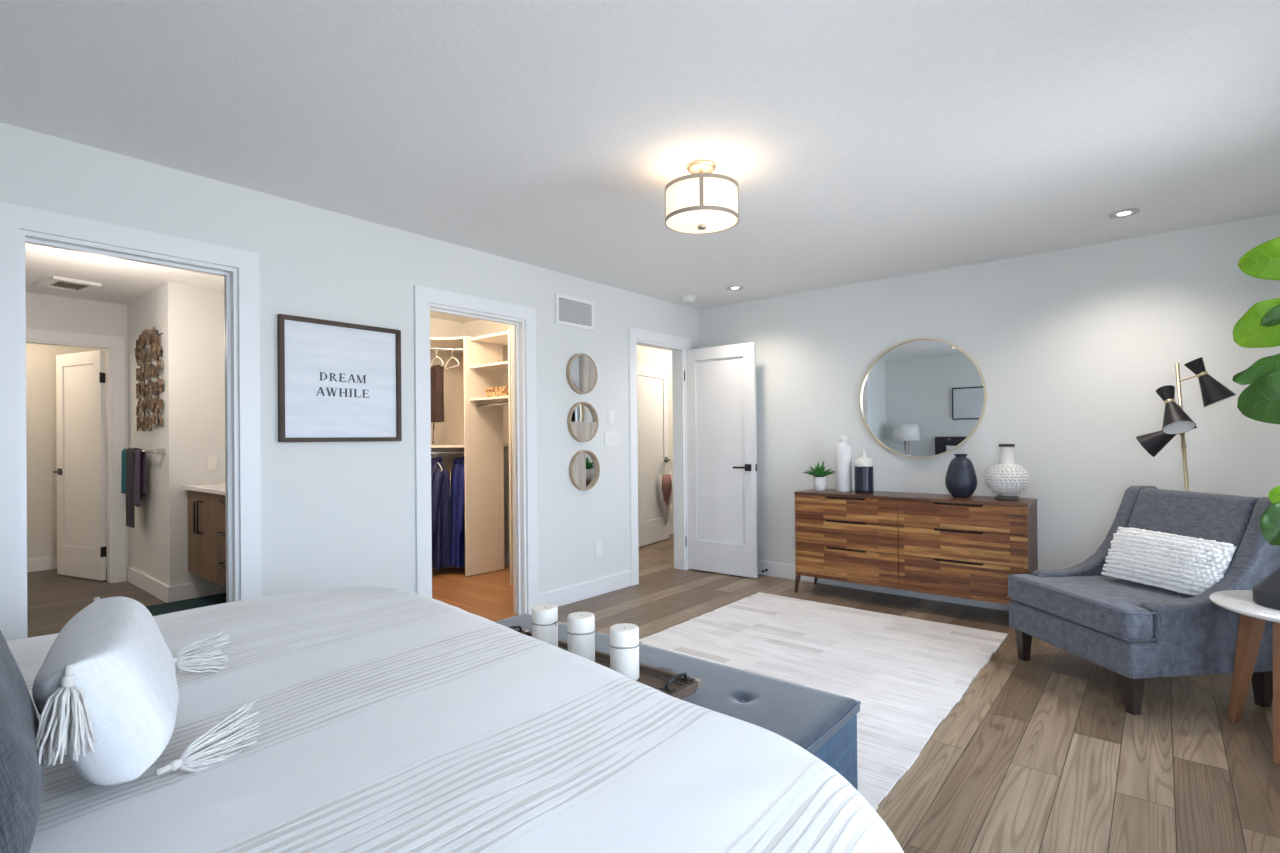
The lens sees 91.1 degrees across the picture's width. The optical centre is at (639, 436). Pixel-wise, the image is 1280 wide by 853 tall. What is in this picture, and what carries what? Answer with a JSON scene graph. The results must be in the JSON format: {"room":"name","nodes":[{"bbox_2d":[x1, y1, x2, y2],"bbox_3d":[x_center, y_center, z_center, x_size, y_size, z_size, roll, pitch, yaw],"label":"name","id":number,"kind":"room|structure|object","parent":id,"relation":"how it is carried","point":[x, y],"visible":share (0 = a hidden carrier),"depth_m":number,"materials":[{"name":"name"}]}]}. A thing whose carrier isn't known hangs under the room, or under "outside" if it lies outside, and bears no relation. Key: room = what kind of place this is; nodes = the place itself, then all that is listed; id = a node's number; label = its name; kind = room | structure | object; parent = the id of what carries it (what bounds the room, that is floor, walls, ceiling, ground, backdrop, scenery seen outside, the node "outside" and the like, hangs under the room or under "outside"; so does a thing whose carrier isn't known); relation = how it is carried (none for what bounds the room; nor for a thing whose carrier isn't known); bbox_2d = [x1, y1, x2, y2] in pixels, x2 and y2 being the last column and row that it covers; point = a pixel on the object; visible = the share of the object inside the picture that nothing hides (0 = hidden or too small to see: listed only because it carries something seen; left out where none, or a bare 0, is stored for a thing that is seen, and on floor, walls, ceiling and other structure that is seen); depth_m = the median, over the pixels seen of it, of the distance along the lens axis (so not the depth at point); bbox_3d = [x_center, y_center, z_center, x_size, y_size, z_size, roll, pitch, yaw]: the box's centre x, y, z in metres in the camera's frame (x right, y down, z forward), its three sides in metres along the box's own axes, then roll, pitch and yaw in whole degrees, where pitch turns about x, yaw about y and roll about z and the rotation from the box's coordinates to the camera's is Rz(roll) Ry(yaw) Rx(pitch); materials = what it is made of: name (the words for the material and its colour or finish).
{"room":"bedroom","nodes":[
{"label":"bedroom","id":0,"kind":"room"},
{"bbox_2d":[26,343,106,558],"bbox_3d":[-5.515,0.066,5.533,1.250,2.440,2.550,-1,0,40],"label":"wall","id":1,"kind":"structure","parent":0,"point":[41,434],"depth_m":6.04,"materials":[{"name":"paint"}]},
{"bbox_2d":[26,292,128,580],"bbox_3d":[-4.987,0.060,5.096,0.120,2.440,2.550,-1,0,40],"label":"wall","id":2,"kind":"structure","parent":0,"point":[44,312],"depth_m":5.33,"materials":[{"name":"paint"}]},
{"bbox_2d":[26,328,125,582],"bbox_3d":[-4.880,0.205,5.209,0.138,2.148,0.936,-1,0,40],"label":"trim","id":3,"kind":"structure","parent":2,"relation":"attached to","point":[114,346],"depth_m":5.47,"materials":[{"name":"paint"}]},
{"bbox_2d":[53,350,106,580],"bbox_3d":[-5.046,0.260,5.666,0.746,2.023,0.140,-1,0,24],"label":"door","id":4,"kind":"structure","parent":2,"relation":"in","point":[80,377],"depth_m":5.65,"materials":[{"name":"paint"}]},
{"bbox_2d":[127,282,224,585],"bbox_3d":[-3.851,0.051,5.402,1.240,2.440,0.630,-1,0,40],"label":"wall","id":5,"kind":"structure","parent":0,"point":[190,318],"depth_m":4.92,"materials":[{"name":"paint"}]},
{"bbox_2d":[27,553,225,602],"bbox_3d":[-3.897,1.208,5.129,5.371,0.125,1.744,-1,0,13],"label":"baseboard","id":6,"kind":"structure","parent":5,"relation":"attached to","point":[166,593],"depth_m":4.97,"materials":[{"name":"paint"}]},
{"bbox_2d":[123,448,164,454],"bbox_3d":[-4.044,0.121,5.105,0.980,0.050,0.074,-1,0,40],"label":"towel bar","id":7,"kind":"object","parent":5,"relation":"attached to","point":[154,451],"visible":0.68,"depth_m":4.82,"materials":[{"name":"silver metal"}]},
{"bbox_2d":[121,449,126,493],"bbox_3d":[-4.348,0.297,5.315,0.194,0.376,0.053,-1,0,40],"label":"hand towel","id":8,"kind":"object","parent":7,"relation":"hanging from","point":[123,467],"visible":0.44,"depth_m":5.30,"materials":[{"name":"teal fabric"}]},
{"bbox_2d":[125,448,141,527],"bbox_3d":[-4.170,0.420,5.168,0.248,0.646,0.077,-1,0,40],"label":"hand towel","id":9,"kind":"object","parent":7,"relation":"hanging from","point":[130,456],"visible":0.73,"depth_m":5.11,"materials":[{"name":"grey fabric"}]},
{"bbox_2d":[134,449,145,506],"bbox_3d":[-4.008,0.332,5.034,0.138,0.458,0.060,-1,0,40],"label":"hand towel","id":10,"kind":"object","parent":7,"relation":"hanging from","point":[137,452],"visible":0.98,"depth_m":5.02,"materials":[{"name":"fabric"}]},
{"bbox_2d":[134,327,162,430],"bbox_3d":[-3.948,-0.451,5.038,0.775,0.827,0.050,-1,0,40],"label":"wall art","id":11,"kind":"object","parent":5,"relation":"attached to","point":[150,370],"visible":1,"depth_m":5.01,"materials":[{"name":"brown metal"}]},
{"bbox_2d":[207,456,216,469],"bbox_3d":[-3.392,0.213,4.976,0.008,0.115,0.070,-1,0,40],"label":"power outlet","id":12,"kind":"object","parent":5,"relation":"attached to","point":[211,460],"visible":1,"depth_m":4.97,"materials":[{"name":"white plastic"}]},
{"bbox_2d":[0,122,697,596],"bbox_3d":[-1.097,0.026,5.155,1.500,2.440,7.600,-1,0,40],"label":"wall","id":13,"kind":"structure","parent":0,"point":[334,514],"depth_m":3.46,"materials":[{"name":"paint"}]},
{"bbox_2d":[0,201,261,640],"bbox_3d":[-2.188,0.180,2.737,0.138,2.133,0.922,-1,0,40],"label":"trim","id":14,"kind":"structure","parent":13,"relation":"attached to","point":[20,225],"depth_m":2.67,"materials":[{"name":"paint"}]},
{"bbox_2d":[277,314,401,441],"bbox_3d":[-1.587,-0.289,3.365,0.032,0.638,0.645,-1,0,40],"label":"framed sign","id":15,"kind":"object","parent":13,"relation":"attached to","point":[338,381],"visible":1,"depth_m":3.34,"materials":[{"name":"white paper"}]},
{"bbox_2d":[414,285,537,614],"bbox_3d":[-1.070,0.175,4.089,0.138,2.133,0.926,-1,0,40],"label":"trim","id":16,"kind":"structure","parent":13,"relation":"attached to","point":[522,320],"depth_m":4.33,"materials":[{"name":"paint"}]},
{"bbox_2d":[555,293,593,330],"bbox_3d":[-0.487,-0.930,4.719,0.011,0.224,0.400,-1,0,40],"label":"air vent","id":17,"kind":"object","parent":13,"relation":"in","point":[571,313],"visible":1,"depth_m":4.71,"materials":[{"name":"white plastic"}]},
{"bbox_2d":[566,353,596,393],"bbox_3d":[-0.439,-0.471,4.753,0.032,0.304,0.304,-1,0,40],"label":"round mirror","id":18,"kind":"object","parent":13,"relation":"attached to","point":[581,370],"visible":1,"depth_m":4.75,"materials":[{"name":"brown wood"}]},
{"bbox_2d":[567,402,598,441],"bbox_3d":[-0.431,-0.107,4.758,0.032,0.304,0.304,-1,0,40],"label":"round mirror","id":19,"kind":"object","parent":13,"relation":"attached to","point":[582,419],"visible":1,"depth_m":4.75,"materials":[{"name":"brown wood"}]},
{"bbox_2d":[569,450,599,489],"bbox_3d":[-0.420,0.258,4.766,0.032,0.304,0.304,-1,0,40],"label":"round mirror","id":20,"kind":"object","parent":13,"relation":"attached to","point":[584,466],"visible":1,"depth_m":4.75,"materials":[{"name":"brown wood"}]},
{"bbox_2d":[538,571,631,606],"bbox_3d":[-1.172,1.179,3.858,0.016,0.125,5.500,-1,0,40],"label":"baseboard","id":21,"kind":"structure","parent":13,"relation":"attached to","point":[571,594],"depth_m":4.77,"materials":[{"name":"paint"}]},
{"bbox_2d":[595,541,601,556],"bbox_3d":[-0.324,0.881,4.894,0.008,0.115,0.070,-1,0,40],"label":"power outlet","id":22,"kind":"object","parent":13,"relation":"attached to","point":[598,545],"visible":1,"depth_m":4.89,"materials":[{"name":"white plastic"}]},
{"bbox_2d":[608,409,613,422],"bbox_3d":[-0.232,-0.157,5.020,0.008,0.110,0.068,-1,0,40],"label":"thermostat","id":23,"kind":"object","parent":13,"relation":"attached to","point":[610,412],"visible":1,"depth_m":5.01,"materials":[{"name":"white plastic"}]},
{"bbox_2d":[604,432,618,445],"bbox_3d":[-0.228,0.023,5.021,0.008,0.115,0.170,-1,0,40],"label":"light switch","id":24,"kind":"object","parent":13,"relation":"attached to","point":[610,438],"visible":1,"depth_m":5.02,"materials":[{"name":"white plastic"}]},
{"bbox_2d":[637,365,669,546],"bbox_3d":[0.126,0.221,7.238,0.140,2.023,0.806,-1,0,30],"label":"door","id":25,"kind":"structure","parent":13,"relation":"in","point":[652,383],"depth_m":7.24,"materials":[{"name":"paint"}]},
{"bbox_2d":[659,459,671,525],"bbox_3d":[0.311,0.666,7.430,0.032,0.794,0.329,-1,0,30],"label":"macrame hanging","id":26,"kind":"object","parent":25,"relation":"hanging from","point":[665,481],"visible":1,"depth_m":7.41,"materials":[{"name":"white fabric"}]},
{"bbox_2d":[628,327,690,585],"bbox_3d":[0.150,0.167,5.564,0.138,2.138,0.876,-1,0,40],"label":"trim","id":27,"kind":"structure","parent":13,"relation":"attached to","point":[678,346],"depth_m":5.79,"materials":[{"name":"paint"}]},
{"bbox_2d":[669,524,673,534],"bbox_3d":[0.229,1.177,6.758,1.280,0.125,2.754,-1,0,40],"label":"baseboard","id":28,"kind":"structure","parent":13,"relation":"attached to","point":[671,526],"depth_m":7.94,"materials":[{"name":"paint"}]},
{"bbox_2d":[684,342,757,577],"bbox_3d":[0.713,0.209,5.605,0.716,2.024,0.140,-1,0,37],"label":"door","id":29,"kind":"structure","parent":13,"relation":"in","point":[722,537],"depth_m":5.58,"materials":[{"name":"paint"}]},
{"bbox_2d":[430,317,510,551],"bbox_3d":[-1.633,0.031,5.229,2.180,2.440,1.930,-1,0,40],"label":"wall","id":30,"kind":"structure","parent":0,"point":[438,327],"depth_m":6.32,"materials":[{"name":"paint"}]},
{"bbox_2d":[504,552,509,565],"bbox_3d":[-1.610,1.188,5.162,2.080,0.125,1.850,-1,0,40],"label":"baseboard","id":31,"kind":"structure","parent":30,"relation":"attached to","point":[506,554],"depth_m":6.07,"materials":[{"name":"paint"}]},
{"bbox_2d":[0,0,1279,322],"bbox_3d":[-0.839,-1.247,4.937,9.600,0.100,8.000,-1,0,40],"label":"ceiling","id":32,"kind":"structure","parent":0,"point":[861,141],"depth_m":2.38,"materials":[{"name":"paint"}]},
{"bbox_2d":[34,276,101,292],"bbox_3d":[-4.369,-1.156,4.794,0.400,0.022,0.280,-1,0,32],"label":"ceiling vent","id":33,"kind":"object","parent":32,"relation":"in","point":[53,282],"visible":1,"depth_m":4.77,"materials":[{"name":"white plastic"}]},
{"bbox_2d":[48,281,86,289],"bbox_3d":[-4.368,-1.154,4.795,0.280,0.010,0.173,-1,0,32],"label":"grille","id":34,"kind":"object","parent":33,"relation":"attached to","point":[63,285],"depth_m":4.82,"materials":[{"name":"silver metal"}]},
{"bbox_2d":[681,295,694,302],"bbox_3d":[0.417,-1.183,5.446,0.128,0.047,0.128,-1,0,40],"label":"smoke detector","id":35,"kind":"object","parent":32,"relation":"attached to","point":[688,298],"visible":1,"depth_m":5.40,"materials":[{"name":"white plastic"}]},
{"bbox_2d":[665,159,738,233],"bbox_3d":[0.277,-1.072,2.823,0.330,0.284,0.330,-1,0,40],"label":"ceiling light","id":36,"kind":"object","parent":32,"relation":"attached to","point":[702,201],"visible":1,"depth_m":2.72,"materials":[{"name":"beige glass"}]},
{"bbox_2d":[667,210,736,232],"bbox_3d":[0.278,-0.957,2.823,0.314,0.018,0.314,-1,0,40],"label":"diffuser","id":37,"kind":"object","parent":36,"relation":"attached to","point":[680,221],"depth_m":2.78,"materials":[{"name":"beige glass"}]},
{"bbox_2d":[727,285,743,289],"bbox_3d":[0.775,-1.206,5.117,0.140,0.009,0.140,-1,0,40],"label":"recessed light","id":38,"kind":"object","parent":32,"relation":"in","point":[735,287],"visible":1,"depth_m":5.10,"materials":[{"name":"paint"}]},
{"bbox_2d":[1108,208,1139,218],"bbox_3d":[2.677,-1.229,3.472,0.140,0.009,0.140,-1,0,40],"label":"recessed light","id":39,"kind":"object","parent":32,"relation":"in","point":[1123,213],"visible":1,"depth_m":3.46,"materials":[{"name":"paint"}]},
{"bbox_2d":[27,534,1279,852],"bbox_3d":[-0.835,1.292,4.865,9.450,0.100,7.720,-1,0,40],"label":"floor","id":40,"kind":"structure","parent":0,"point":[1043,753],"depth_m":2.50,"materials":[{"name":"brown wood"}]},
{"bbox_2d":[145,593,225,615],"bbox_3d":[-3.041,1.251,4.334,1.270,0.015,0.950,-1,0,40],"label":"bath mat","id":41,"kind":"object","parent":40,"relation":"on","point":[170,607],"visible":0.04,"depth_m":4.65,"materials":[{"name":"teal fabric"}]},
{"bbox_2d":[430,329,512,584],"bbox_3d":[-1.464,0.177,5.385,2.020,2.135,1.306,-1,0,40],"label":"closet shelving","id":42,"kind":"object","parent":40,"relation":"on","point":[478,423],"visible":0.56,"depth_m":5.73,"materials":[{"name":"wood"}]},
{"bbox_2d":[430,350,443,367],"bbox_3d":[-1.874,-0.721,5.781,0.012,0.183,0.389,0,0,-35],"label":"clothes hanger","id":43,"kind":"object","parent":42,"relation":"hanging from","point":[437,350],"visible":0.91,"depth_m":5.78,"materials":[{"name":"white plastic"}]},
{"bbox_2d":[430,365,443,443],"bbox_3d":[-1.873,-0.288,5.782,0.090,0.715,0.288,0,0,-35],"label":"pants","id":44,"kind":"object","parent":43,"relation":"hanging from","point":[436,371],"visible":0.94,"depth_m":5.68,"materials":[{"name":"brown fabric"}]},
{"bbox_2d":[445,349,459,369],"bbox_3d":[-1.741,-0.722,5.812,0.012,0.183,0.389,0,0,-35],"label":"clothes hanger","id":45,"kind":"object","parent":42,"relation":"hanging from","point":[452,349],"visible":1,"depth_m":5.80,"materials":[{"name":"white plastic"}]},
{"bbox_2d":[485,386,508,396],"bbox_3d":[-1.193,-0.382,5.492,0.310,0.088,0.160,-1,0,40],"label":"storage box","id":46,"kind":"object","parent":42,"relation":"on","point":[503,390],"visible":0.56,"depth_m":5.43,"materials":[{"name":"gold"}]},
{"bbox_2d":[639,592,1007,810],"bbox_3d":[0.592,1.219,3.159,1.706,0.008,3.110,-1,0,40],"label":"area rug","id":47,"kind":"object","parent":40,"relation":"on","point":[907,675],"visible":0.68,"depth_m":3.45,"materials":[{"name":"white carpet"}]},
{"bbox_2d":[495,613,860,790],"bbox_3d":[-0.069,1.006,2.222,1.548,0.420,0.455,-1,0,40],"label":"tufted bench","id":48,"kind":"object","parent":47,"relation":"on","point":[822,723],"visible":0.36,"depth_m":1.87,"materials":[{"name":"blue fabric"}]},
{"bbox_2d":[508,625,701,699],"bbox_3d":[-0.192,0.759,2.144,0.848,0.073,0.178,-1,0,40],"label":"serving tray","id":49,"kind":"object","parent":48,"relation":"on","point":[669,686],"visible":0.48,"depth_m":1.99,"materials":[{"name":"brown wood"}]},
{"bbox_2d":[531,604,558,646],"bbox_3d":[-0.346,0.702,2.280,0.102,0.163,0.102,0,0,-5],"label":"pillar candle","id":50,"kind":"object","parent":49,"relation":"on","point":[544,622],"visible":0.88,"depth_m":2.24,"materials":[{"name":"beige wax"}]},
{"bbox_2d":[566,612,597,661],"bbox_3d":[-0.203,0.700,2.170,0.101,0.163,0.101,0,0,-34],"label":"pillar candle","id":51,"kind":"object","parent":49,"relation":"on","point":[581,629],"visible":0.93,"depth_m":2.13,"materials":[{"name":"beige wax"}]},
{"bbox_2d":[609,623,642,680],"bbox_3d":[-0.050,0.698,2.026,0.101,0.163,0.101,0,0,-34],"label":"pillar candle","id":52,"kind":"object","parent":49,"relation":"on","point":[624,643],"visible":0.97,"depth_m":1.99,"materials":[{"name":"beige wax"}]},
{"bbox_2d":[794,489,1037,604],"bbox_3d":[1.940,0.822,4.555,1.592,0.790,0.410,-1,0,40],"label":"dresser","id":53,"kind":"object","parent":40,"relation":"on","point":[938,544],"visible":0.86,"depth_m":4.32,"materials":[{"name":"brown wood"}]},
{"bbox_2d":[803,460,835,490],"bbox_3d":[1.431,0.314,4.994,0.262,0.238,0.277,-1,0,6],"label":"potted plant","id":54,"kind":"object","parent":53,"relation":"on","point":[819,472],"visible":0.99,"depth_m":4.95,"materials":[{"name":"plant"}]},
{"bbox_2d":[835,435,851,491],"bbox_3d":[1.584,0.212,4.884,0.122,0.437,0.122,-1,0,40],"label":"bottle vase","id":55,"kind":"object","parent":53,"relation":"on","point":[843,451],"visible":1,"depth_m":4.83,"materials":[{"name":"white ceramic"}]},
{"bbox_2d":[854,449,873,492],"bbox_3d":[1.699,0.262,4.763,0.137,0.334,0.137,-1,0,40],"label":"lidded jar","id":56,"kind":"object","parent":53,"relation":"on","point":[864,483],"visible":1,"depth_m":4.71,"materials":[{"name":"blue ceramic"}]},
{"bbox_2d":[945,454,976,497],"bbox_3d":[2.222,0.274,4.344,0.198,0.299,0.198,-1,0,40],"label":"vase","id":57,"kind":"object","parent":53,"relation":"on","point":[961,479],"visible":1,"depth_m":4.28,"materials":[{"name":"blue ceramic"}]},
{"bbox_2d":[985,444,1028,499],"bbox_3d":[2.436,0.236,4.167,0.250,0.368,0.250,-1,0,40],"label":"textured vase","id":58,"kind":"object","parent":53,"relation":"on","point":[1008,479],"visible":1,"depth_m":4.10,"materials":[{"name":"white ceramic"}]},
{"bbox_2d":[1006,486,1279,714],"bbox_3d":[2.474,0.743,3.110,0.861,0.928,0.772,0,0,-6],"label":"armchair","id":59,"kind":"object","parent":40,"relation":"on","point":[1135,631],"visible":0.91,"depth_m":2.85,"materials":[{"name":"grey fabric"}]},
{"bbox_2d":[1008,574,1193,641],"bbox_3d":[2.341,0.819,3.096,0.592,0.138,0.770,0,0,-6],"label":"seat cushion","id":60,"kind":"object","parent":59,"relation":"on","point":[1112,609],"depth_m":2.92,"materials":[{"name":"fabric"}]},
{"bbox_2d":[1101,527,1236,595],"bbox_3d":[2.554,0.608,3.057,0.191,0.272,0.516,0,0,-19],"label":"textured cushion","id":61,"kind":"object","parent":59,"relation":"on","point":[1187,565],"visible":0.98,"depth_m":2.99,"materials":[{"name":"white fabric"}]},
{"bbox_2d":[1136,357,1235,490],"bbox_3d":[3.059,0.383,3.509,0.392,1.629,0.356,-1,0,9],"label":"floor lamp","id":62,"kind":"object","parent":40,"relation":"on","point":[1176,421],"visible":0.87,"depth_m":3.46,"materials":[{"name":"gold metal"}]},
{"bbox_2d":[1209,590,1279,764],"bbox_3d":[2.593,0.933,2.417,0.590,0.539,0.590,-1,0,40],"label":"side table","id":63,"kind":"object","parent":40,"relation":"on","point":[1254,616],"visible":0.84,"depth_m":2.57,"materials":[{"name":"white stone"}]},
{"bbox_2d":[1232,237,1279,609],"bbox_3d":[2.628,-0.131,2.412,0.495,1.585,0.325,-1,0,14],"label":"leaf plant","id":64,"kind":"object","parent":63,"relation":"on","point":[1259,327],"visible":1,"depth_m":2.50,"materials":[{"name":"green plant"}]},
{"bbox_3d":[-0.914,0.624,1.210,2.280,1.190,1.740,-1,0,40],"label":"bed","id":65,"kind":"object","parent":40,"relation":"on","visible":0},
{"bbox_2d":[6,587,903,852],"bbox_3d":[-0.789,0.835,1.311,2.596,0.532,1.832,-1,0,40],"label":"duvet","id":66,"kind":"object","parent":65,"relation":"on","point":[392,720],"visible":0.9,"depth_m":1.21,"materials":[{"name":"fabric"}]},
{"bbox_2d":[0,630,43,852],"bbox_3d":[-1.024,0.429,0.923,0.211,0.433,0.550,0,0,-41],"label":"pillow","id":67,"kind":"object","parent":66,"relation":"on","point":[21,773],"visible":0.96,"depth_m":0.88,"materials":[{"name":"grey fabric"}]},
{"bbox_2d":[32,596,259,785],"bbox_3d":[-1.025,0.518,1.322,0.340,0.296,0.681,0,0,-40],"label":"lumbar pillow","id":68,"kind":"object","parent":66,"relation":"on","point":[105,692],"visible":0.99,"depth_m":1.11,"materials":[{"name":"white fabric"}]},
{"bbox_2d":[698,213,1279,569],"bbox_3d":[2.232,-0.005,4.685,4.470,2.440,0.120,-1,0,40],"label":"wall","id":69,"kind":"structure","parent":0,"point":[1072,348],"depth_m":4.18,"materials":[{"name":"paint"}]},
{"bbox_2d":[758,560,1008,610],"bbox_3d":[2.194,1.152,4.633,4.184,0.125,0.016,-1,0,40],"label":"baseboard","id":70,"kind":"structure","parent":69,"relation":"attached to","point":[781,570],"depth_m":4.96,"materials":[{"name":"paint"}]},
{"bbox_2d":[859,338,986,457],"bbox_3d":[2.089,-0.281,4.696,0.894,0.894,0.037,-1,0,39],"label":"round mirror","id":71,"kind":"object","parent":69,"relation":"attached to","point":[921,397],"visible":1,"depth_m":4.68,"materials":[{"name":"gold metal"}]},
{"bbox_3d":[-2.323,0.034,4.482,2.290,2.440,0.100,-1,0,40],"label":"wall","id":72,"kind":"structure","parent":0,"visible":0},
{"bbox_2d":[188,490,225,586],"bbox_3d":[-2.500,0.717,4.259,2.252,0.635,0.452,-1,0,40],"label":"floating vanity","id":73,"kind":"object","parent":72,"relation":"attached to","point":[206,511],"visible":0.27,"depth_m":4.54,"materials":[{"name":"brown wood"}]},
{"bbox_2d":[183,483,224,494],"bbox_3d":[-2.496,0.383,4.268,2.252,0.030,0.448,-1,0,40],"label":"countertop","id":74,"kind":"structure","parent":73,"relation":"on","point":[219,489],"depth_m":4.58,"materials":[{"name":"white stone"}]},
{"label":"clothes hanger","id":75,"kind":"object","parent":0,"visible":0},
{"bbox_2d":[448,457,464,567],"bbox_3d":[-1.646,0.685,5.826,0.290,0.995,0.448,0,0,-35],"label":"jacket","id":76,"kind":"object","parent":75,"relation":"hanging from","point":[456,477],"visible":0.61,"depth_m":5.70,"materials":[{"name":"fabric"}]},
{"label":"clothes hanger","id":77,"kind":"object","parent":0,"visible":0},
{"bbox_2d":[431,457,450,569],"bbox_3d":[-1.878,0.687,5.763,0.294,0.995,0.448,0,0,-35],"label":"jacket","id":78,"kind":"object","parent":77,"relation":"hanging from","point":[440,488],"visible":0.61,"depth_m":5.65,"materials":[{"name":"fabric"}]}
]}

